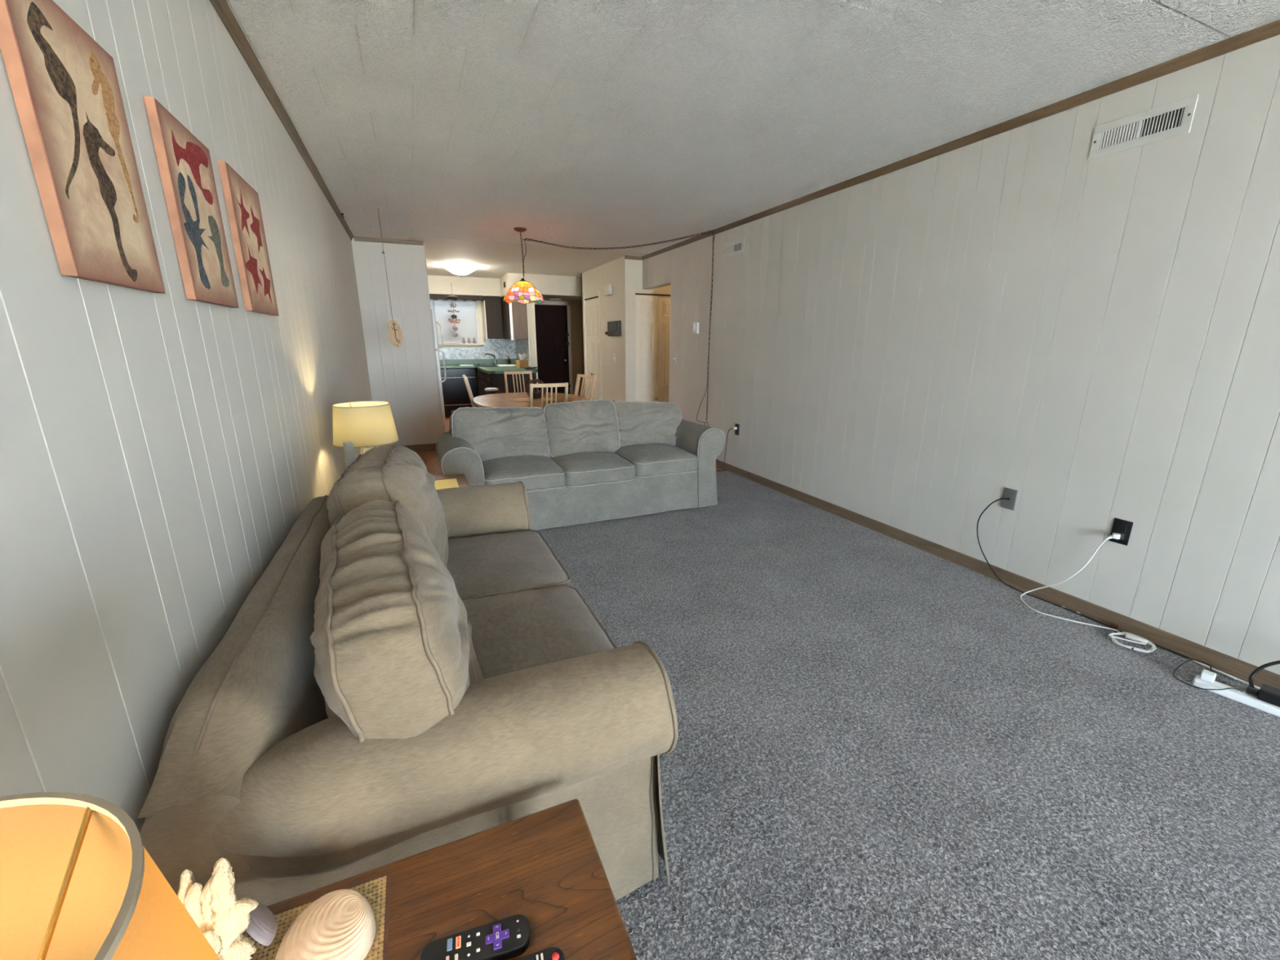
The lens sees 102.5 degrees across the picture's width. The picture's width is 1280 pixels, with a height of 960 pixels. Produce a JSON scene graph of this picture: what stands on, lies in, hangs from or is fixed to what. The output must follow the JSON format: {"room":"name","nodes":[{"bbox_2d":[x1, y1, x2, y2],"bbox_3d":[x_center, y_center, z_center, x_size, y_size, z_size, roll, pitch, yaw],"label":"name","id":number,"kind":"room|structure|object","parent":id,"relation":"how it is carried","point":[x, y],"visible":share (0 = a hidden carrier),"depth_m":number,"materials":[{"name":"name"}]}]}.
{"room":"living room","nodes":[
{"label":"living room","id":0,"kind":"room"},
{"bbox_2d":[0,0,376,835],"bbox_3d":[-1.062,-0.171,1.059,0.120,2.460,11.200,-6,16,-22],"label":"wall","id":1,"kind":"structure","parent":0,"point":[158,451],"depth_m":1.01,"materials":[{"name":"wood"}]},
{"bbox_2d":[0,0,164,293],"bbox_3d":[-0.958,-0.566,0.896,0.020,0.428,0.327,-6,16,-22],"label":"print","id":2,"kind":"object","parent":1,"relation":"attached to","point":[65,89],"visible":1,"depth_m":0.85,"materials":[{"name":"beige fabric"}]},
{"bbox_2d":[142,95,239,307],"bbox_3d":[-1.162,-0.688,1.354,0.020,0.427,0.351,-6,16,-22],"label":"print","id":3,"kind":"object","parent":1,"relation":"attached to","point":[184,162],"visible":1,"depth_m":1.29,"materials":[{"name":"beige fabric"}]},
{"bbox_2d":[217,160,279,315],"bbox_3d":[-1.367,-0.818,1.812,0.020,0.440,0.385,-6,16,-22],"label":"print","id":4,"kind":"object","parent":1,"relation":"attached to","point":[242,200],"visible":1,"depth_m":1.74,"materials":[{"name":"beige fabric"}]},
{"bbox_2d":[209,0,353,240],"bbox_3d":[-0.970,-1.335,0.732,0.032,0.042,11.100,-6,16,-22],"label":"trim","id":5,"kind":"structure","parent":1,"relation":"attached to","point":[221,7],"depth_m":2.31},
{"bbox_2d":[351,238,442,451],"bbox_3d":[-2.855,-1.529,6.130,0.743,2.460,0.118,-6,16,-22],"label":"wall","id":6,"kind":"structure","parent":0,"point":[404,377],"depth_m":6.06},
{"bbox_2d":[353,236,423,245],"bbox_3d":[-2.817,-2.690,5.790,0.713,0.042,0.020,-6,16,-22],"label":"trim","id":7,"kind":"structure","parent":6,"relation":"attached to","point":[356,238],"depth_m":5.78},
{"bbox_2d":[423,246,443,435],"bbox_3d":[-2.513,-1.580,6.283,0.012,2.440,0.092,-6,16,-22],"label":"trim","id":8,"kind":"structure","parent":6,"relation":"attached to","point":[424,246],"depth_m":6.20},
{"bbox_2d":[436,298,529,360],"bbox_3d":[-3.241,-2.333,9.156,2.494,2.510,1.280,-6,16,-22],"label":"wall","id":9,"kind":"structure","parent":0,"point":[500,348],"depth_m":9.82,"materials":[{"name":"beige paint"}]},
{"bbox_2d":[447,283,460,337],"bbox_3d":[-3.286,-2.985,9.063,0.198,0.918,0.198,6,16,21],"label":"wind chime","id":10,"kind":"object","parent":9,"relation":"hanging from","point":[454,305],"visible":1,"depth_m":9.06,"materials":[{"name":"white"}]},
{"bbox_2d":[429,293,484,302],"bbox_3d":[-3.515,-3.214,9.040,1.479,0.103,0.020,-6,16,-22],"label":"window valance","id":11,"kind":"object","parent":9,"relation":"attached to","point":[433,296],"visible":0.59,"depth_m":9.15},
{"bbox_2d":[438,300,484,347],"bbox_3d":[-3.438,-2.917,9.520,1.020,0.910,0.140,-6,16,-22],"label":"window","id":12,"kind":"structure","parent":9,"relation":"in","point":[480,344],"depth_m":9.66,"materials":[{"name":"white plastic"}]},
{"bbox_2d":[430,298,477,342],"bbox_3d":[-3.442,-2.933,9.513,0.810,0.776,0.038,-6,16,-22],"label":"window blind","id":13,"kind":"object","parent":12,"relation":"attached to","point":[467,328],"visible":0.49,"depth_m":9.53,"materials":[{"name":"white"}]},
{"bbox_2d":[436,337,529,360],"bbox_3d":[-3.268,-2.316,9.092,2.394,0.390,1.180,-6,16,-22],"label":"backsplash","id":14,"kind":"structure","parent":9,"relation":"attached to","point":[501,348],"depth_m":9.83,"materials":[{"name":"tile"}]},
{"bbox_2d":[481,296,503,338],"bbox_3d":[-2.755,-3.023,9.610,0.315,0.750,0.328,-6,16,-22],"label":"upper cabinet","id":15,"kind":"object","parent":9,"relation":"attached to","point":[491,306],"visible":0.98,"depth_m":9.47,"materials":[{"name":"brown wood"}]},
{"bbox_2d":[427,272,581,298],"bbox_3d":[-2.572,-3.437,9.090,3.894,0.340,1.200,-6,16,-22],"label":"soffit","id":16,"kind":"structure","parent":9,"relation":"attached to","point":[552,285],"depth_m":9.02,"materials":[{"name":"beige paint"}]},
{"bbox_2d":[526,302,538,391],"bbox_3d":[-1.892,-2.161,9.086,0.133,2.120,0.072,-6,16,-22],"label":"trim","id":17,"kind":"structure","parent":9,"relation":"attached to","point":[533,302],"depth_m":8.96,"materials":[{"name":"white paint"}]},
{"bbox_2d":[518,302,537,388],"bbox_3d":[-2.118,-2.274,9.604,0.100,2.170,1.200,-6,16,-22],"label":"wall","id":18,"kind":"structure","parent":0,"point":[531,305],"depth_m":8.97,"materials":[{"name":"beige paint"}]},
{"bbox_2d":[502,297,528,340],"bbox_3d":[-2.240,-2.895,9.197,0.309,0.758,0.870,-6,16,-22],"label":"upper cabinet","id":19,"kind":"object","parent":18,"relation":"attached to","point":[515,313],"visible":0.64,"depth_m":8.86,"materials":[{"name":"brown wood"}]},
{"bbox_2d":[542,294,582,301],"bbox_3d":[-1.439,-3.424,9.632,1.400,0.040,1.140,-6,16,-22],"label":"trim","id":20,"kind":"structure","parent":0,"point":[566,298],"depth_m":9.47,"materials":[{"name":"brown wood"}]},
{"bbox_2d":[547,297,562,301],"bbox_3d":[-1.585,-3.368,9.605,0.280,0.055,0.280,-6,16,-22],"label":"ceiling light","id":21,"kind":"object","parent":20,"relation":"attached to","point":[553,299],"visible":1,"depth_m":9.52,"materials":[{"name":"white glass"}]},
{"bbox_2d":[544,300,584,397],"bbox_3d":[-1.345,-2.469,9.682,1.420,2.510,1.780,-6,16,-22],"label":"wall","id":22,"kind":"structure","parent":0,"point":[576,331],"depth_m":10.50,"materials":[{"name":"beige paint"}]},
{"bbox_2d":[534,304,570,394],"bbox_3d":[-1.830,-2.461,10.353,0.840,2.045,0.100,-6,16,-22],"label":"door","id":23,"kind":"structure","parent":22,"relation":"in","point":[552,333],"depth_m":10.33,"materials":[{"name":"wood"}]},
{"bbox_2d":[534,301,573,394],"bbox_3d":[-1.829,-2.490,10.344,0.940,2.105,0.012,-6,16,-22],"label":"trim","id":24,"kind":"structure","parent":22,"relation":"attached to","point":[553,303],"depth_m":10.38,"materials":[{"name":"white paint"}]},
{"bbox_2d":[581,256,628,401],"bbox_3d":[-0.291,-2.067,8.185,0.668,2.510,2.000,-6,16,-22],"label":"wall","id":25,"kind":"structure","parent":0,"point":[615,307],"depth_m":7.56,"materials":[{"name":"beige paint"}]},
{"bbox_2d":[582,290,601,399],"bbox_3d":[-0.787,-1.991,8.514,0.008,2.090,0.880,-6,16,-22],"label":"trim","id":26,"kind":"structure","parent":25,"relation":"attached to","point":[599,304],"depth_m":8.22,"materials":[{"name":"white paint"}]},
{"bbox_2d":[585,297,599,399],"bbox_3d":[-0.782,-1.953,8.527,0.075,1.990,0.730,-6,16,-22],"label":"door","id":27,"kind":"structure","parent":25,"relation":"in","point":[592,319],"depth_m":8.44,"materials":[{"name":"white paint"}]},
{"bbox_2d":[604,284,612,295],"bbox_3d":[-0.482,-2.772,7.519,0.050,0.145,0.315,-6,16,-22],"label":"door chime","id":28,"kind":"object","parent":25,"relation":"attached to","point":[607,288],"visible":1,"depth_m":7.41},
{"bbox_2d":[604,320,621,336],"bbox_3d":[-0.410,-2.209,7.503,0.043,0.205,0.630,-6,16,-22],"label":"intercom","id":29,"kind":"object","parent":25,"relation":"attached to","point":[614,327],"visible":1,"depth_m":7.38,"materials":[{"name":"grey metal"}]},
{"bbox_2d":[628,259,671,401],"bbox_3d":[0.612,-1.899,7.561,1.718,2.510,0.100,-6,16,-22],"label":"wall","id":30,"kind":"structure","parent":0,"point":[635,266],"depth_m":7.11,"materials":[{"name":"beige paint"}]},
{"bbox_2d":[624,255,641,260],"bbox_3d":[-0.091,-2.978,6.892,0.238,0.042,0.020,-6,16,-22],"label":"trim","id":31,"kind":"structure","parent":30,"relation":"attached to","point":[628,257],"depth_m":6.88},
{"bbox_2d":[635,294,658,402],"bbox_3d":[0.099,-1.615,7.358,0.350,1.945,0.075,-6,16,-22],"label":"door","id":32,"kind":"structure","parent":30,"relation":"in","point":[646,306],"depth_m":7.29,"materials":[{"name":"white paint"}]},
{"bbox_2d":[635,293,670,296],"bbox_3d":[0.269,-2.586,7.183,0.740,0.018,0.034,-6,16,-22],"label":"trim","id":33,"kind":"structure","parent":30,"relation":"attached to","point":[635,293],"depth_m":7.12,"materials":[{"name":"wood"}]},
{"bbox_2d":[657,295,670,402],"bbox_3d":[0.415,-1.657,7.516,0.350,1.945,0.036,-6,16,-22],"label":"door","id":34,"kind":"structure","parent":30,"relation":"in","point":[664,307],"depth_m":7.40,"materials":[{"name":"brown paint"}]},
{"bbox_2d":[226,0,1279,278],"bbox_3d":[0.594,-2.086,3.243,5.214,0.120,14.920,-6,16,-22],"label":"ceiling","id":35,"kind":"structure","parent":0,"point":[597,124],"depth_m":2.35,"materials":[{"name":"white"}]},
{"bbox_2d":[377,205,403,348],"bbox_3d":[-2.211,-1.766,4.526,0.121,1.173,0.022,-6,16,-22],"label":"wall hanging","id":36,"kind":"object","parent":35,"relation":"hanging from","point":[394,331],"visible":1,"depth_m":4.63,"materials":[{"name":"brown wood"}]},
{"bbox_2d":[442,264,476,276],"bbox_3d":[-2.730,-3.173,7.829,0.517,0.160,0.465,-6,16,-22],"label":"ceiling light","id":37,"kind":"object","parent":35,"relation":"attached to","point":[459,269],"visible":1,"depth_m":7.71,"materials":[{"name":"white"}]},
{"bbox_2d":[502,226,715,426],"bbox_3d":[-0.333,-1.573,5.501,2.209,2.041,0.428,0,15,0],"label":"pendant lamp","id":38,"kind":"object","parent":35,"relation":"hanging from","point":[522,291],"visible":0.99,"depth_m":5.30,"materials":[{"name":"glass"}]},
{"bbox_2d":[414,417,1279,959],"bbox_3d":[0.593,0.365,3.912,5.194,0.080,14.900,-6,16,-22],"label":"floor","id":39,"kind":"structure","parent":0,"point":[882,751],"depth_m":1.68,"materials":[{"name":"grey carpet"}]},
{"bbox_2d":[137,444,678,906],"bbox_3d":[-0.669,0.412,1.728,0.951,0.927,1.804,-6,16,-22],"label":"loveseat","id":40,"kind":"object","parent":39,"relation":"on","point":[414,668],"visible":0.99,"depth_m":1.00,"materials":[{"name":"fabric"}]},
{"bbox_2d":[326,444,448,567],"bbox_3d":[-0.915,0.138,1.928,0.374,0.501,0.806,-6,16,-22],"label":"cushion","id":41,"kind":"object","parent":40,"relation":"on","point":[388,473],"depth_m":1.70,"materials":[{"name":"fabric"}]},
{"bbox_2d":[310,500,484,738],"bbox_3d":[-0.593,0.369,1.271,0.357,0.522,0.826,-6,16,-22],"label":"cushion","id":42,"kind":"object","parent":40,"relation":"on","point":[397,653],"depth_m":0.96,"materials":[{"name":"fabric"}]},
{"bbox_2d":[446,530,571,598],"bbox_3d":[-0.682,0.372,2.090,0.690,0.174,0.636,-6,16,-22],"label":"seat cushion","id":43,"kind":"object","parent":40,"relation":"on","point":[481,564],"depth_m":2.00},
{"bbox_2d":[462,586,614,679],"bbox_3d":[-0.430,0.532,1.524,0.691,0.170,0.693,-6,16,-22],"label":"seat cushion","id":44,"kind":"object","parent":40,"relation":"on","point":[514,628],"depth_m":1.57,"materials":[{"name":"fabric"}]},
{"bbox_2d":[431,308,446,435],"bbox_3d":[-2.950,-1.309,6.659,0.878,1.720,0.750,-6,16,-22],"label":"refrigerator","id":45,"kind":"object","parent":39,"relation":"on","point":[433,310],"visible":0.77,"depth_m":6.47,"materials":[{"name":"white metal"}]},
{"bbox_2d":[266,799,637,959],"bbox_3d":[-0.279,0.933,0.612,0.628,0.520,0.622,-6,16,-22],"label":"end table","id":46,"kind":"object","parent":39,"relation":"on","point":[545,866],"visible":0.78,"depth_m":0.78,"materials":[{"name":"brown wood"}]},
{"bbox_2d":[0,791,220,959],"bbox_3d":[-0.401,0.492,0.282,0.340,0.502,0.340,-6,16,-22],"label":"table lamp","id":47,"kind":"object","parent":46,"relation":"on","point":[78,879],"visible":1,"depth_m":0.36,"materials":[{"name":"orange fabric"}]},
{"bbox_2d":[241,871,391,959],"bbox_3d":[-0.465,0.664,0.603,0.303,0.004,0.322,-6,16,-22],"label":"woven mat","id":48,"kind":"object","parent":46,"relation":"on","point":[376,890],"visible":0.33,"depth_m":0.74,"materials":[{"name":"wicker"}]},
{"bbox_2d":[177,857,258,959],"bbox_3d":[-0.515,0.556,0.586,0.129,0.212,0.110,-6,16,-22],"label":"coral","id":49,"kind":"object","parent":48,"relation":"on","point":[222,918],"visible":0.66,"depth_m":0.60},
{"bbox_2d":[244,901,276,946],"bbox_3d":[-0.521,0.598,0.700,0.085,0.049,0.036,11,19,36],"label":"shell","id":50,"kind":"object","parent":48,"relation":"on","point":[262,926],"visible":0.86,"depth_m":0.68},
{"bbox_2d":[275,888,375,959],"bbox_3d":[-0.430,0.619,0.704,0.121,0.031,0.125,-6,16,-22],"label":"shell","id":51,"kind":"object","parent":48,"relation":"on","point":[340,924],"visible":1,"depth_m":0.70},
{"bbox_2d":[419,914,530,959],"bbox_3d":[-0.227,0.632,0.693,0.154,0.021,0.044,-4,16,-17],"label":"remote control","id":52,"kind":"object","parent":46,"relation":"on","point":[508,938],"visible":1,"depth_m":0.69,"materials":[{"name":"black plastic"}]},
{"bbox_2d":[513,946,564,959],"bbox_3d":[-0.188,0.644,0.646,0.190,0.023,0.047,-4,16,-17],"label":"remote control","id":53,"kind":"object","parent":46,"relation":"on","point":[553,953],"visible":1,"depth_m":0.68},
{"bbox_2d":[435,474,469,487],"bbox_3d":[-1.291,0.315,2.919,0.655,0.520,0.610,-6,16,-22],"label":"end table","id":54,"kind":"object","parent":39,"relation":"on","point":[461,480],"visible":0.06,"depth_m":3.12,"materials":[{"name":"brown wood"}]},
{"bbox_2d":[342,440,355,467],"bbox_3d":[-1.392,-0.016,2.492,0.090,0.340,0.090,-12,19,-39],"label":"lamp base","id":55,"kind":"object","parent":54,"relation":"on","point":[348,449],"visible":0.2,"depth_m":2.44,"materials":[{"name":"ceramic"}]},
{"bbox_2d":[434,478,458,489],"bbox_3d":[-1.299,0.065,2.837,0.568,0.005,0.370,-6,16,-22],"label":"table runner","id":56,"kind":"object","parent":54,"relation":"on","point":[446,483],"visible":0.25,"depth_m":2.99,"materials":[{"name":"fabric"}]},
{"bbox_2d":[332,401,399,456],"bbox_3d":[-1.478,-0.172,2.789,0.320,0.477,0.320,-6,16,-22],"label":"table lamp","id":57,"kind":"object","parent":56,"relation":"on","point":[368,425],"visible":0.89,"depth_m":2.65,"materials":[{"name":"yellow fabric"}]},
{"bbox_2d":[440,368,478,417],"bbox_3d":[-3.366,-1.636,9.531,0.635,0.868,0.608,-6,16,-22],"label":"dishwasher","id":58,"kind":"object","parent":39,"relation":"on","point":[455,395],"visible":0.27,"depth_m":9.26,"materials":[{"name":"black plastic"}]},
{"bbox_2d":[462,374,476,407],"bbox_3d":[-1.691,-0.698,5.847,0.541,0.965,0.358,-6,16,-20],"label":"dining chair","id":59,"kind":"object","parent":39,"relation":"on","point":[465,379],"visible":0.1,"depth_m":5.54,"materials":[{"name":"brown wood"}]},
{"bbox_2d":[484,387,498,394],"bbox_3d":[-2.120,-0.974,7.409,0.229,0.691,0.229,-6,16,-22],"label":"stool","id":60,"kind":"object","parent":39,"relation":"on","point":[486,389],"visible":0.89,"depth_m":7.29,"materials":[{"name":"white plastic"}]},
{"bbox_2d":[476,368,537,395],"bbox_3d":[-2.286,-1.416,8.714,0.700,0.870,1.825,-6,16,-22],"label":"base cabinet","id":61,"kind":"object","parent":39,"relation":"on","point":[485,380],"visible":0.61,"depth_m":7.86,"materials":[{"name":"brown wood"}]},
{"bbox_2d":[440,358,537,373],"bbox_3d":[-3.003,-1.905,8.576,2.383,0.138,2.499,-6,16,-22],"label":"countertop","id":62,"kind":"structure","parent":61,"relation":"on","point":[450,363],"depth_m":9.47,"materials":[{"name":"green laminate"}]},
{"bbox_2d":[476,363,497,366],"bbox_3d":[-2.710,-2.037,9.100,0.320,0.049,0.300,-6,16,-22],"label":"dish rack","id":63,"kind":"object","parent":62,"relation":"on","point":[486,365],"visible":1,"depth_m":9.04,"materials":[{"name":"black plastic"}]},
{"bbox_2d":[476,364,497,366],"bbox_3d":[-2.710,-2.019,9.105,0.320,0.012,0.300,-6,16,-22],"label":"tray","id":64,"kind":"object","parent":63,"relation":"on","point":[477,365],"depth_m":9.00,"materials":[{"name":"plastic"}]},
{"bbox_2d":[484,353,496,364],"bbox_3d":[-2.834,-2.297,9.738,0.055,0.205,0.320,6,16,21],"label":"tap","id":65,"kind":"object","parent":62,"relation":"on","point":[484,353],"depth_m":9.77,"materials":[{"name":"metal"}]},
{"bbox_2d":[478,353,506,365],"bbox_3d":[-2.780,-2.270,9.653,0.480,0.213,0.448,-6,16,-22],"label":"sink","id":66,"kind":"object","parent":62,"relation":"in","point":[484,353],"visible":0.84,"depth_m":9.81,"materials":[{"name":"metal"}]},
{"bbox_2d":[515,352,528,368],"bbox_3d":[-1.979,-2.010,8.633,0.173,0.240,0.120,-14,20,-42],"label":"tissue box","id":67,"kind":"object","parent":62,"relation":"on","point":[522,363],"visible":0.98,"depth_m":8.60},
{"bbox_2d":[524,366,537,369],"bbox_3d":[-1.714,-1.757,8.085,0.187,0.036,0.149,-6,16,-22],"label":"phone stand","id":68,"kind":"object","parent":62,"relation":"on","point":[535,367],"visible":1,"depth_m":8.05,"materials":[{"name":"black plastic"}]},
{"bbox_2d":[503,370,532,392],"bbox_3d":[-1.449,-0.862,6.460,0.358,0.965,0.541,-7,17,-25],"label":"dining chair","id":69,"kind":"object","parent":39,"relation":"on","point":[505,373],"visible":0.16,"depth_m":6.55,"materials":[{"name":"brown wood"}]},
{"bbox_2d":[472,391,589,407],"bbox_3d":[-1.169,-0.511,5.609,1.170,0.732,1.700,-6,16,-22],"label":"dining table","id":70,"kind":"object","parent":39,"relation":"on","point":[495,400],"visible":0.36,"depth_m":5.49,"materials":[{"name":"brown wood"}]},
{"bbox_2d":[510,396,555,402],"bbox_3d":[-1.143,-0.859,5.481,0.449,0.006,0.499,-6,16,-22],"label":"placemat","id":71,"kind":"object","parent":70,"relation":"on","point":[526,399],"visible":0.78,"depth_m":5.46,"materials":[{"name":"wicker"}]},
{"bbox_2d":[525,378,546,399],"bbox_3d":[-1.103,-0.964,5.449,0.209,0.212,0.210,-6,16,-22],"label":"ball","id":72,"kind":"object","parent":71,"relation":"on","point":[536,395],"visible":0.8,"depth_m":5.41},
{"bbox_2d":[528,382,568,408],"bbox_3d":[-0.919,-0.465,4.982,0.358,0.965,0.540,-6,16,-22],"label":"dining chair","id":73,"kind":"object","parent":39,"relation":"on","point":[542,386],"visible":0.13,"depth_m":4.65,"materials":[{"name":"brown wood"}]},
{"bbox_2d":[435,399,725,530],"bbox_3d":[-0.472,-0.209,4.182,2.193,0.861,0.952,-7,16,-24],"label":"sofa","id":74,"kind":"object","parent":39,"relation":"on","point":[583,461],"visible":0.96,"depth_m":3.97,"materials":[{"name":"fabric"}]},
{"bbox_2d":[448,405,550,461],"bbox_3d":[-1.061,-0.347,4.001,0.807,0.462,0.366,-7,16,-24],"label":"cushion","id":75,"kind":"object","parent":74,"relation":"on","point":[495,433],"depth_m":3.88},
{"bbox_2d":[481,454,565,491],"bbox_3d":[-0.919,-0.077,3.860,0.587,0.175,0.690,-7,16,-24],"label":"seat cushion","id":76,"kind":"object","parent":74,"relation":"on","point":[539,473],"depth_m":3.65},
{"bbox_2d":[542,399,619,457],"bbox_3d":[-0.481,-0.414,4.203,0.641,0.474,0.357,-7,16,-24],"label":"cushion","id":77,"kind":"object","parent":74,"relation":"on","point":[574,428],"depth_m":4.08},
{"bbox_2d":[551,451,635,485],"bbox_3d":[-0.412,-0.131,4.085,0.574,0.174,0.694,-7,16,-24],"label":"seat cushion","id":78,"kind":"object","parent":74,"relation":"on","point":[576,468],"depth_m":3.85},
{"bbox_2d":[612,400,680,446],"bbox_3d":[0.025,-0.463,4.499,0.735,0.475,0.390,-7,16,-24],"label":"cushion","id":79,"kind":"object","parent":74,"relation":"on","point":[634,424],"depth_m":4.36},
{"bbox_2d":[615,443,698,476],"bbox_3d":[0.091,-0.203,4.300,0.579,0.173,0.691,-7,16,-24],"label":"seat cushion","id":80,"kind":"object","parent":74,"relation":"on","point":[646,460],"depth_m":4.08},
{"bbox_2d":[573,373,596,399],"bbox_3d":[-0.801,-0.697,5.850,0.541,0.965,0.358,-12,19,-38],"label":"dining chair","id":81,"kind":"object","parent":39,"relation":"on","point":[579,375],"visible":0.21,"depth_m":5.88,"materials":[{"name":"brown wood"}]},
{"bbox_2d":[1020,533,1156,653],"bbox_3d":[2.163,0.476,2.464,0.198,0.454,0.567,-6,16,-22],"label":"extension cord","id":82,"kind":"object","parent":39,"relation":"on","point":[1140,640],"visible":1,"depth_m":2.40,"materials":[{"name":"white plastic"}]},
{"bbox_2d":[1124,633,1147,644],"bbox_3d":[2.275,0.728,2.357,0.026,0.020,0.075,-11,19,-36],"label":"socket","id":83,"kind":"object","parent":82,"relation":"attached to","point":[1140,640],"depth_m":2.35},
{"bbox_2d":[1173,658,1242,692],"bbox_3d":[2.246,0.788,2.061,0.135,0.060,0.189,1,15,4],"label":"charging cable","id":84,"kind":"object","parent":39,"relation":"on","point":[1179,666],"visible":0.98,"depth_m":2.07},
{"bbox_2d":[1185,657,1260,688],"bbox_3d":[2.445,0.824,2.019,0.023,0.014,0.461,-6,16,-21],"label":"cable","id":85,"kind":"object","parent":39,"relation":"on","point":[1195,661],"visible":0.8,"depth_m":2.12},
{"bbox_2d":[1192,675,1279,716],"bbox_3d":[2.351,0.844,1.906,0.052,0.036,0.413,-10,18,-34],"label":"power strip","id":86,"kind":"object","parent":39,"relation":"on","point":[1243,697],"visible":1,"depth_m":1.97,"materials":[{"name":"white plastic"}]},
{"bbox_2d":[1200,669,1216,682],"bbox_3d":[2.264,0.777,2.047,0.057,0.032,0.038,-10,18,-34],"label":"charger","id":87,"kind":"object","parent":86,"relation":"attached to","point":[1206,675],"visible":1,"depth_m":2.03,"materials":[{"name":"white plastic"}]},
{"bbox_2d":[1226,686,1238,693],"bbox_3d":[2.290,0.810,1.988,0.026,0.003,0.030,-10,18,-34],"label":"socket","id":88,"kind":"object","parent":86,"relation":"attached to","point":[1228,691],"depth_m":1.98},
{"bbox_2d":[1247,693,1259,700],"bbox_3d":[2.321,0.822,1.944,0.026,0.003,0.030,-10,18,-34],"label":"socket","id":89,"kind":"object","parent":86,"relation":"attached to","point":[1250,697],"depth_m":1.94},
{"bbox_2d":[1245,684,1279,706],"bbox_3d":[2.360,0.804,1.921,0.067,0.044,0.120,-10,18,-34],"label":"power adapter","id":90,"kind":"object","parent":86,"relation":"on","point":[1268,694],"visible":1,"depth_m":1.92,"materials":[{"name":"black plastic"}]},
{"bbox_2d":[1248,660,1279,688],"bbox_3d":[2.460,0.751,1.883,0.062,0.194,0.284,-13,20,-39],"label":"cable","id":91,"kind":"object","parent":39,"relation":"on","point":[1258,669],"visible":0.91,"depth_m":1.98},
{"bbox_2d":[642,34,1279,675],"bbox_3d":[2.271,-0.515,2.377,0.120,2.460,11.070,-6,16,-22],"label":"wall","id":92,"kind":"structure","parent":0,"point":[1096,340],"depth_m":2.61,"materials":[{"name":"wood"}]},
{"bbox_2d":[673,353,676,363],"bbox_3d":[0.427,-1.503,6.368,0.021,0.116,0.072,-6,16,-22],"label":"light switch","id":93,"kind":"object","parent":92,"relation":"attached to","point":[674,354],"visible":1,"depth_m":6.36,"materials":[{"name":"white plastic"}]},
{"bbox_2d":[692,322,698,333],"bbox_3d":[0.627,-1.717,5.811,0.036,0.122,0.110,-6,16,-22],"label":"thermostat","id":94,"kind":"object","parent":92,"relation":"attached to","point":[695,325],"visible":1,"depth_m":5.79,"materials":[{"name":"white plastic"}]},
{"bbox_2d":[723,238,744,257],"bbox_3d":[0.913,-2.261,5.021,0.010,0.130,0.355,-6,16,-22],"label":"air vent","id":95,"kind":"object","parent":92,"relation":"in","point":[733,248],"visible":1,"depth_m":5.01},
{"bbox_2d":[734,423,739,435],"bbox_3d":[0.996,-0.519,5.274,0.009,0.116,0.072,-6,16,-22],"label":"wall outlet","id":96,"kind":"object","parent":92,"relation":"attached to","point":[736,431],"visible":1,"depth_m":5.26,"materials":[{"name":"black plastic"}]},
{"bbox_2d":[715,426,737,468],"bbox_3d":[0.843,-0.368,5.546,0.047,0.483,0.549,-8,17,-28],"label":"cord","id":97,"kind":"object","parent":96,"relation":"hanging from","point":[734,428],"visible":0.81,"depth_m":5.42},
{"bbox_2d":[641,19,1279,260],"bbox_3d":[2.207,-1.676,2.037,0.024,0.042,11.070,-6,16,-22],"label":"trim","id":98,"kind":"structure","parent":92,"relation":"attached to","point":[1272,29],"depth_m":2.52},
{"bbox_2d":[715,458,1279,688],"bbox_3d":[2.376,0.729,2.267,0.020,0.072,10.200,-6,16,-22],"label":"baseboard","id":99,"kind":"structure","parent":92,"relation":"attached to","point":[1237,668],"depth_m":2.72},
{"bbox_2d":[1000,487,1017,510],"bbox_3d":[2.057,0.105,2.872,0.018,0.116,0.072,-6,16,-22],"label":"wall outlet","id":100,"kind":"object","parent":92,"relation":"attached to","point":[1011,495],"visible":1,"depth_m":2.87,"materials":[{"name":"grey plastic"}]},
{"bbox_2d":[976,497,1237,679],"bbox_3d":[2.201,0.444,2.528,0.040,0.483,1.139,-6,16,-21],"label":"coaxial cable","id":101,"kind":"object","parent":100,"relation":"attached to","point":[989,504],"visible":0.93,"depth_m":2.75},
{"bbox_2d":[1109,622,1118,628],"bbox_3d":[2.274,0.699,2.467,0.012,0.024,0.032,-12,19,-39],"label":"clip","id":102,"kind":"object","parent":92,"relation":"attached to","point":[1116,626],"visible":1,"depth_m":2.46,"materials":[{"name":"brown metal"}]},
{"bbox_2d":[1108,517,1133,545],"bbox_3d":[2.264,0.244,2.422,0.009,0.116,0.072,-6,16,-22],"label":"wall outlet","id":103,"kind":"object","parent":92,"relation":"attached to","point":[1123,527],"visible":0.97,"depth_m":2.42,"materials":[{"name":"black plastic"}]},
{"bbox_2d":[1115,532,1124,539],"bbox_3d":[2.262,0.263,2.426,0.004,0.028,0.034,-6,16,-22],"label":"socket","id":104,"kind":"object","parent":103,"relation":"attached to","point":[1122,534],"depth_m":2.42,"materials":[{"name":"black plastic"}]},
{"bbox_2d":[1116,524,1126,531],"bbox_3d":[2.263,0.225,2.416,0.004,0.028,0.034,-6,16,-22],"label":"socket","id":105,"kind":"object","parent":103,"relation":"attached to","point":[1120,527],"depth_m":2.41,"materials":[{"name":"black plastic"}]},
{"bbox_2d":[1088,93,1199,159],"bbox_3d":[2.158,-1.516,2.222,0.010,0.136,0.350,-6,16,-22],"label":"air vent","id":106,"kind":"object","parent":92,"relation":"in","point":[1161,122],"visible":1,"depth_m":2.20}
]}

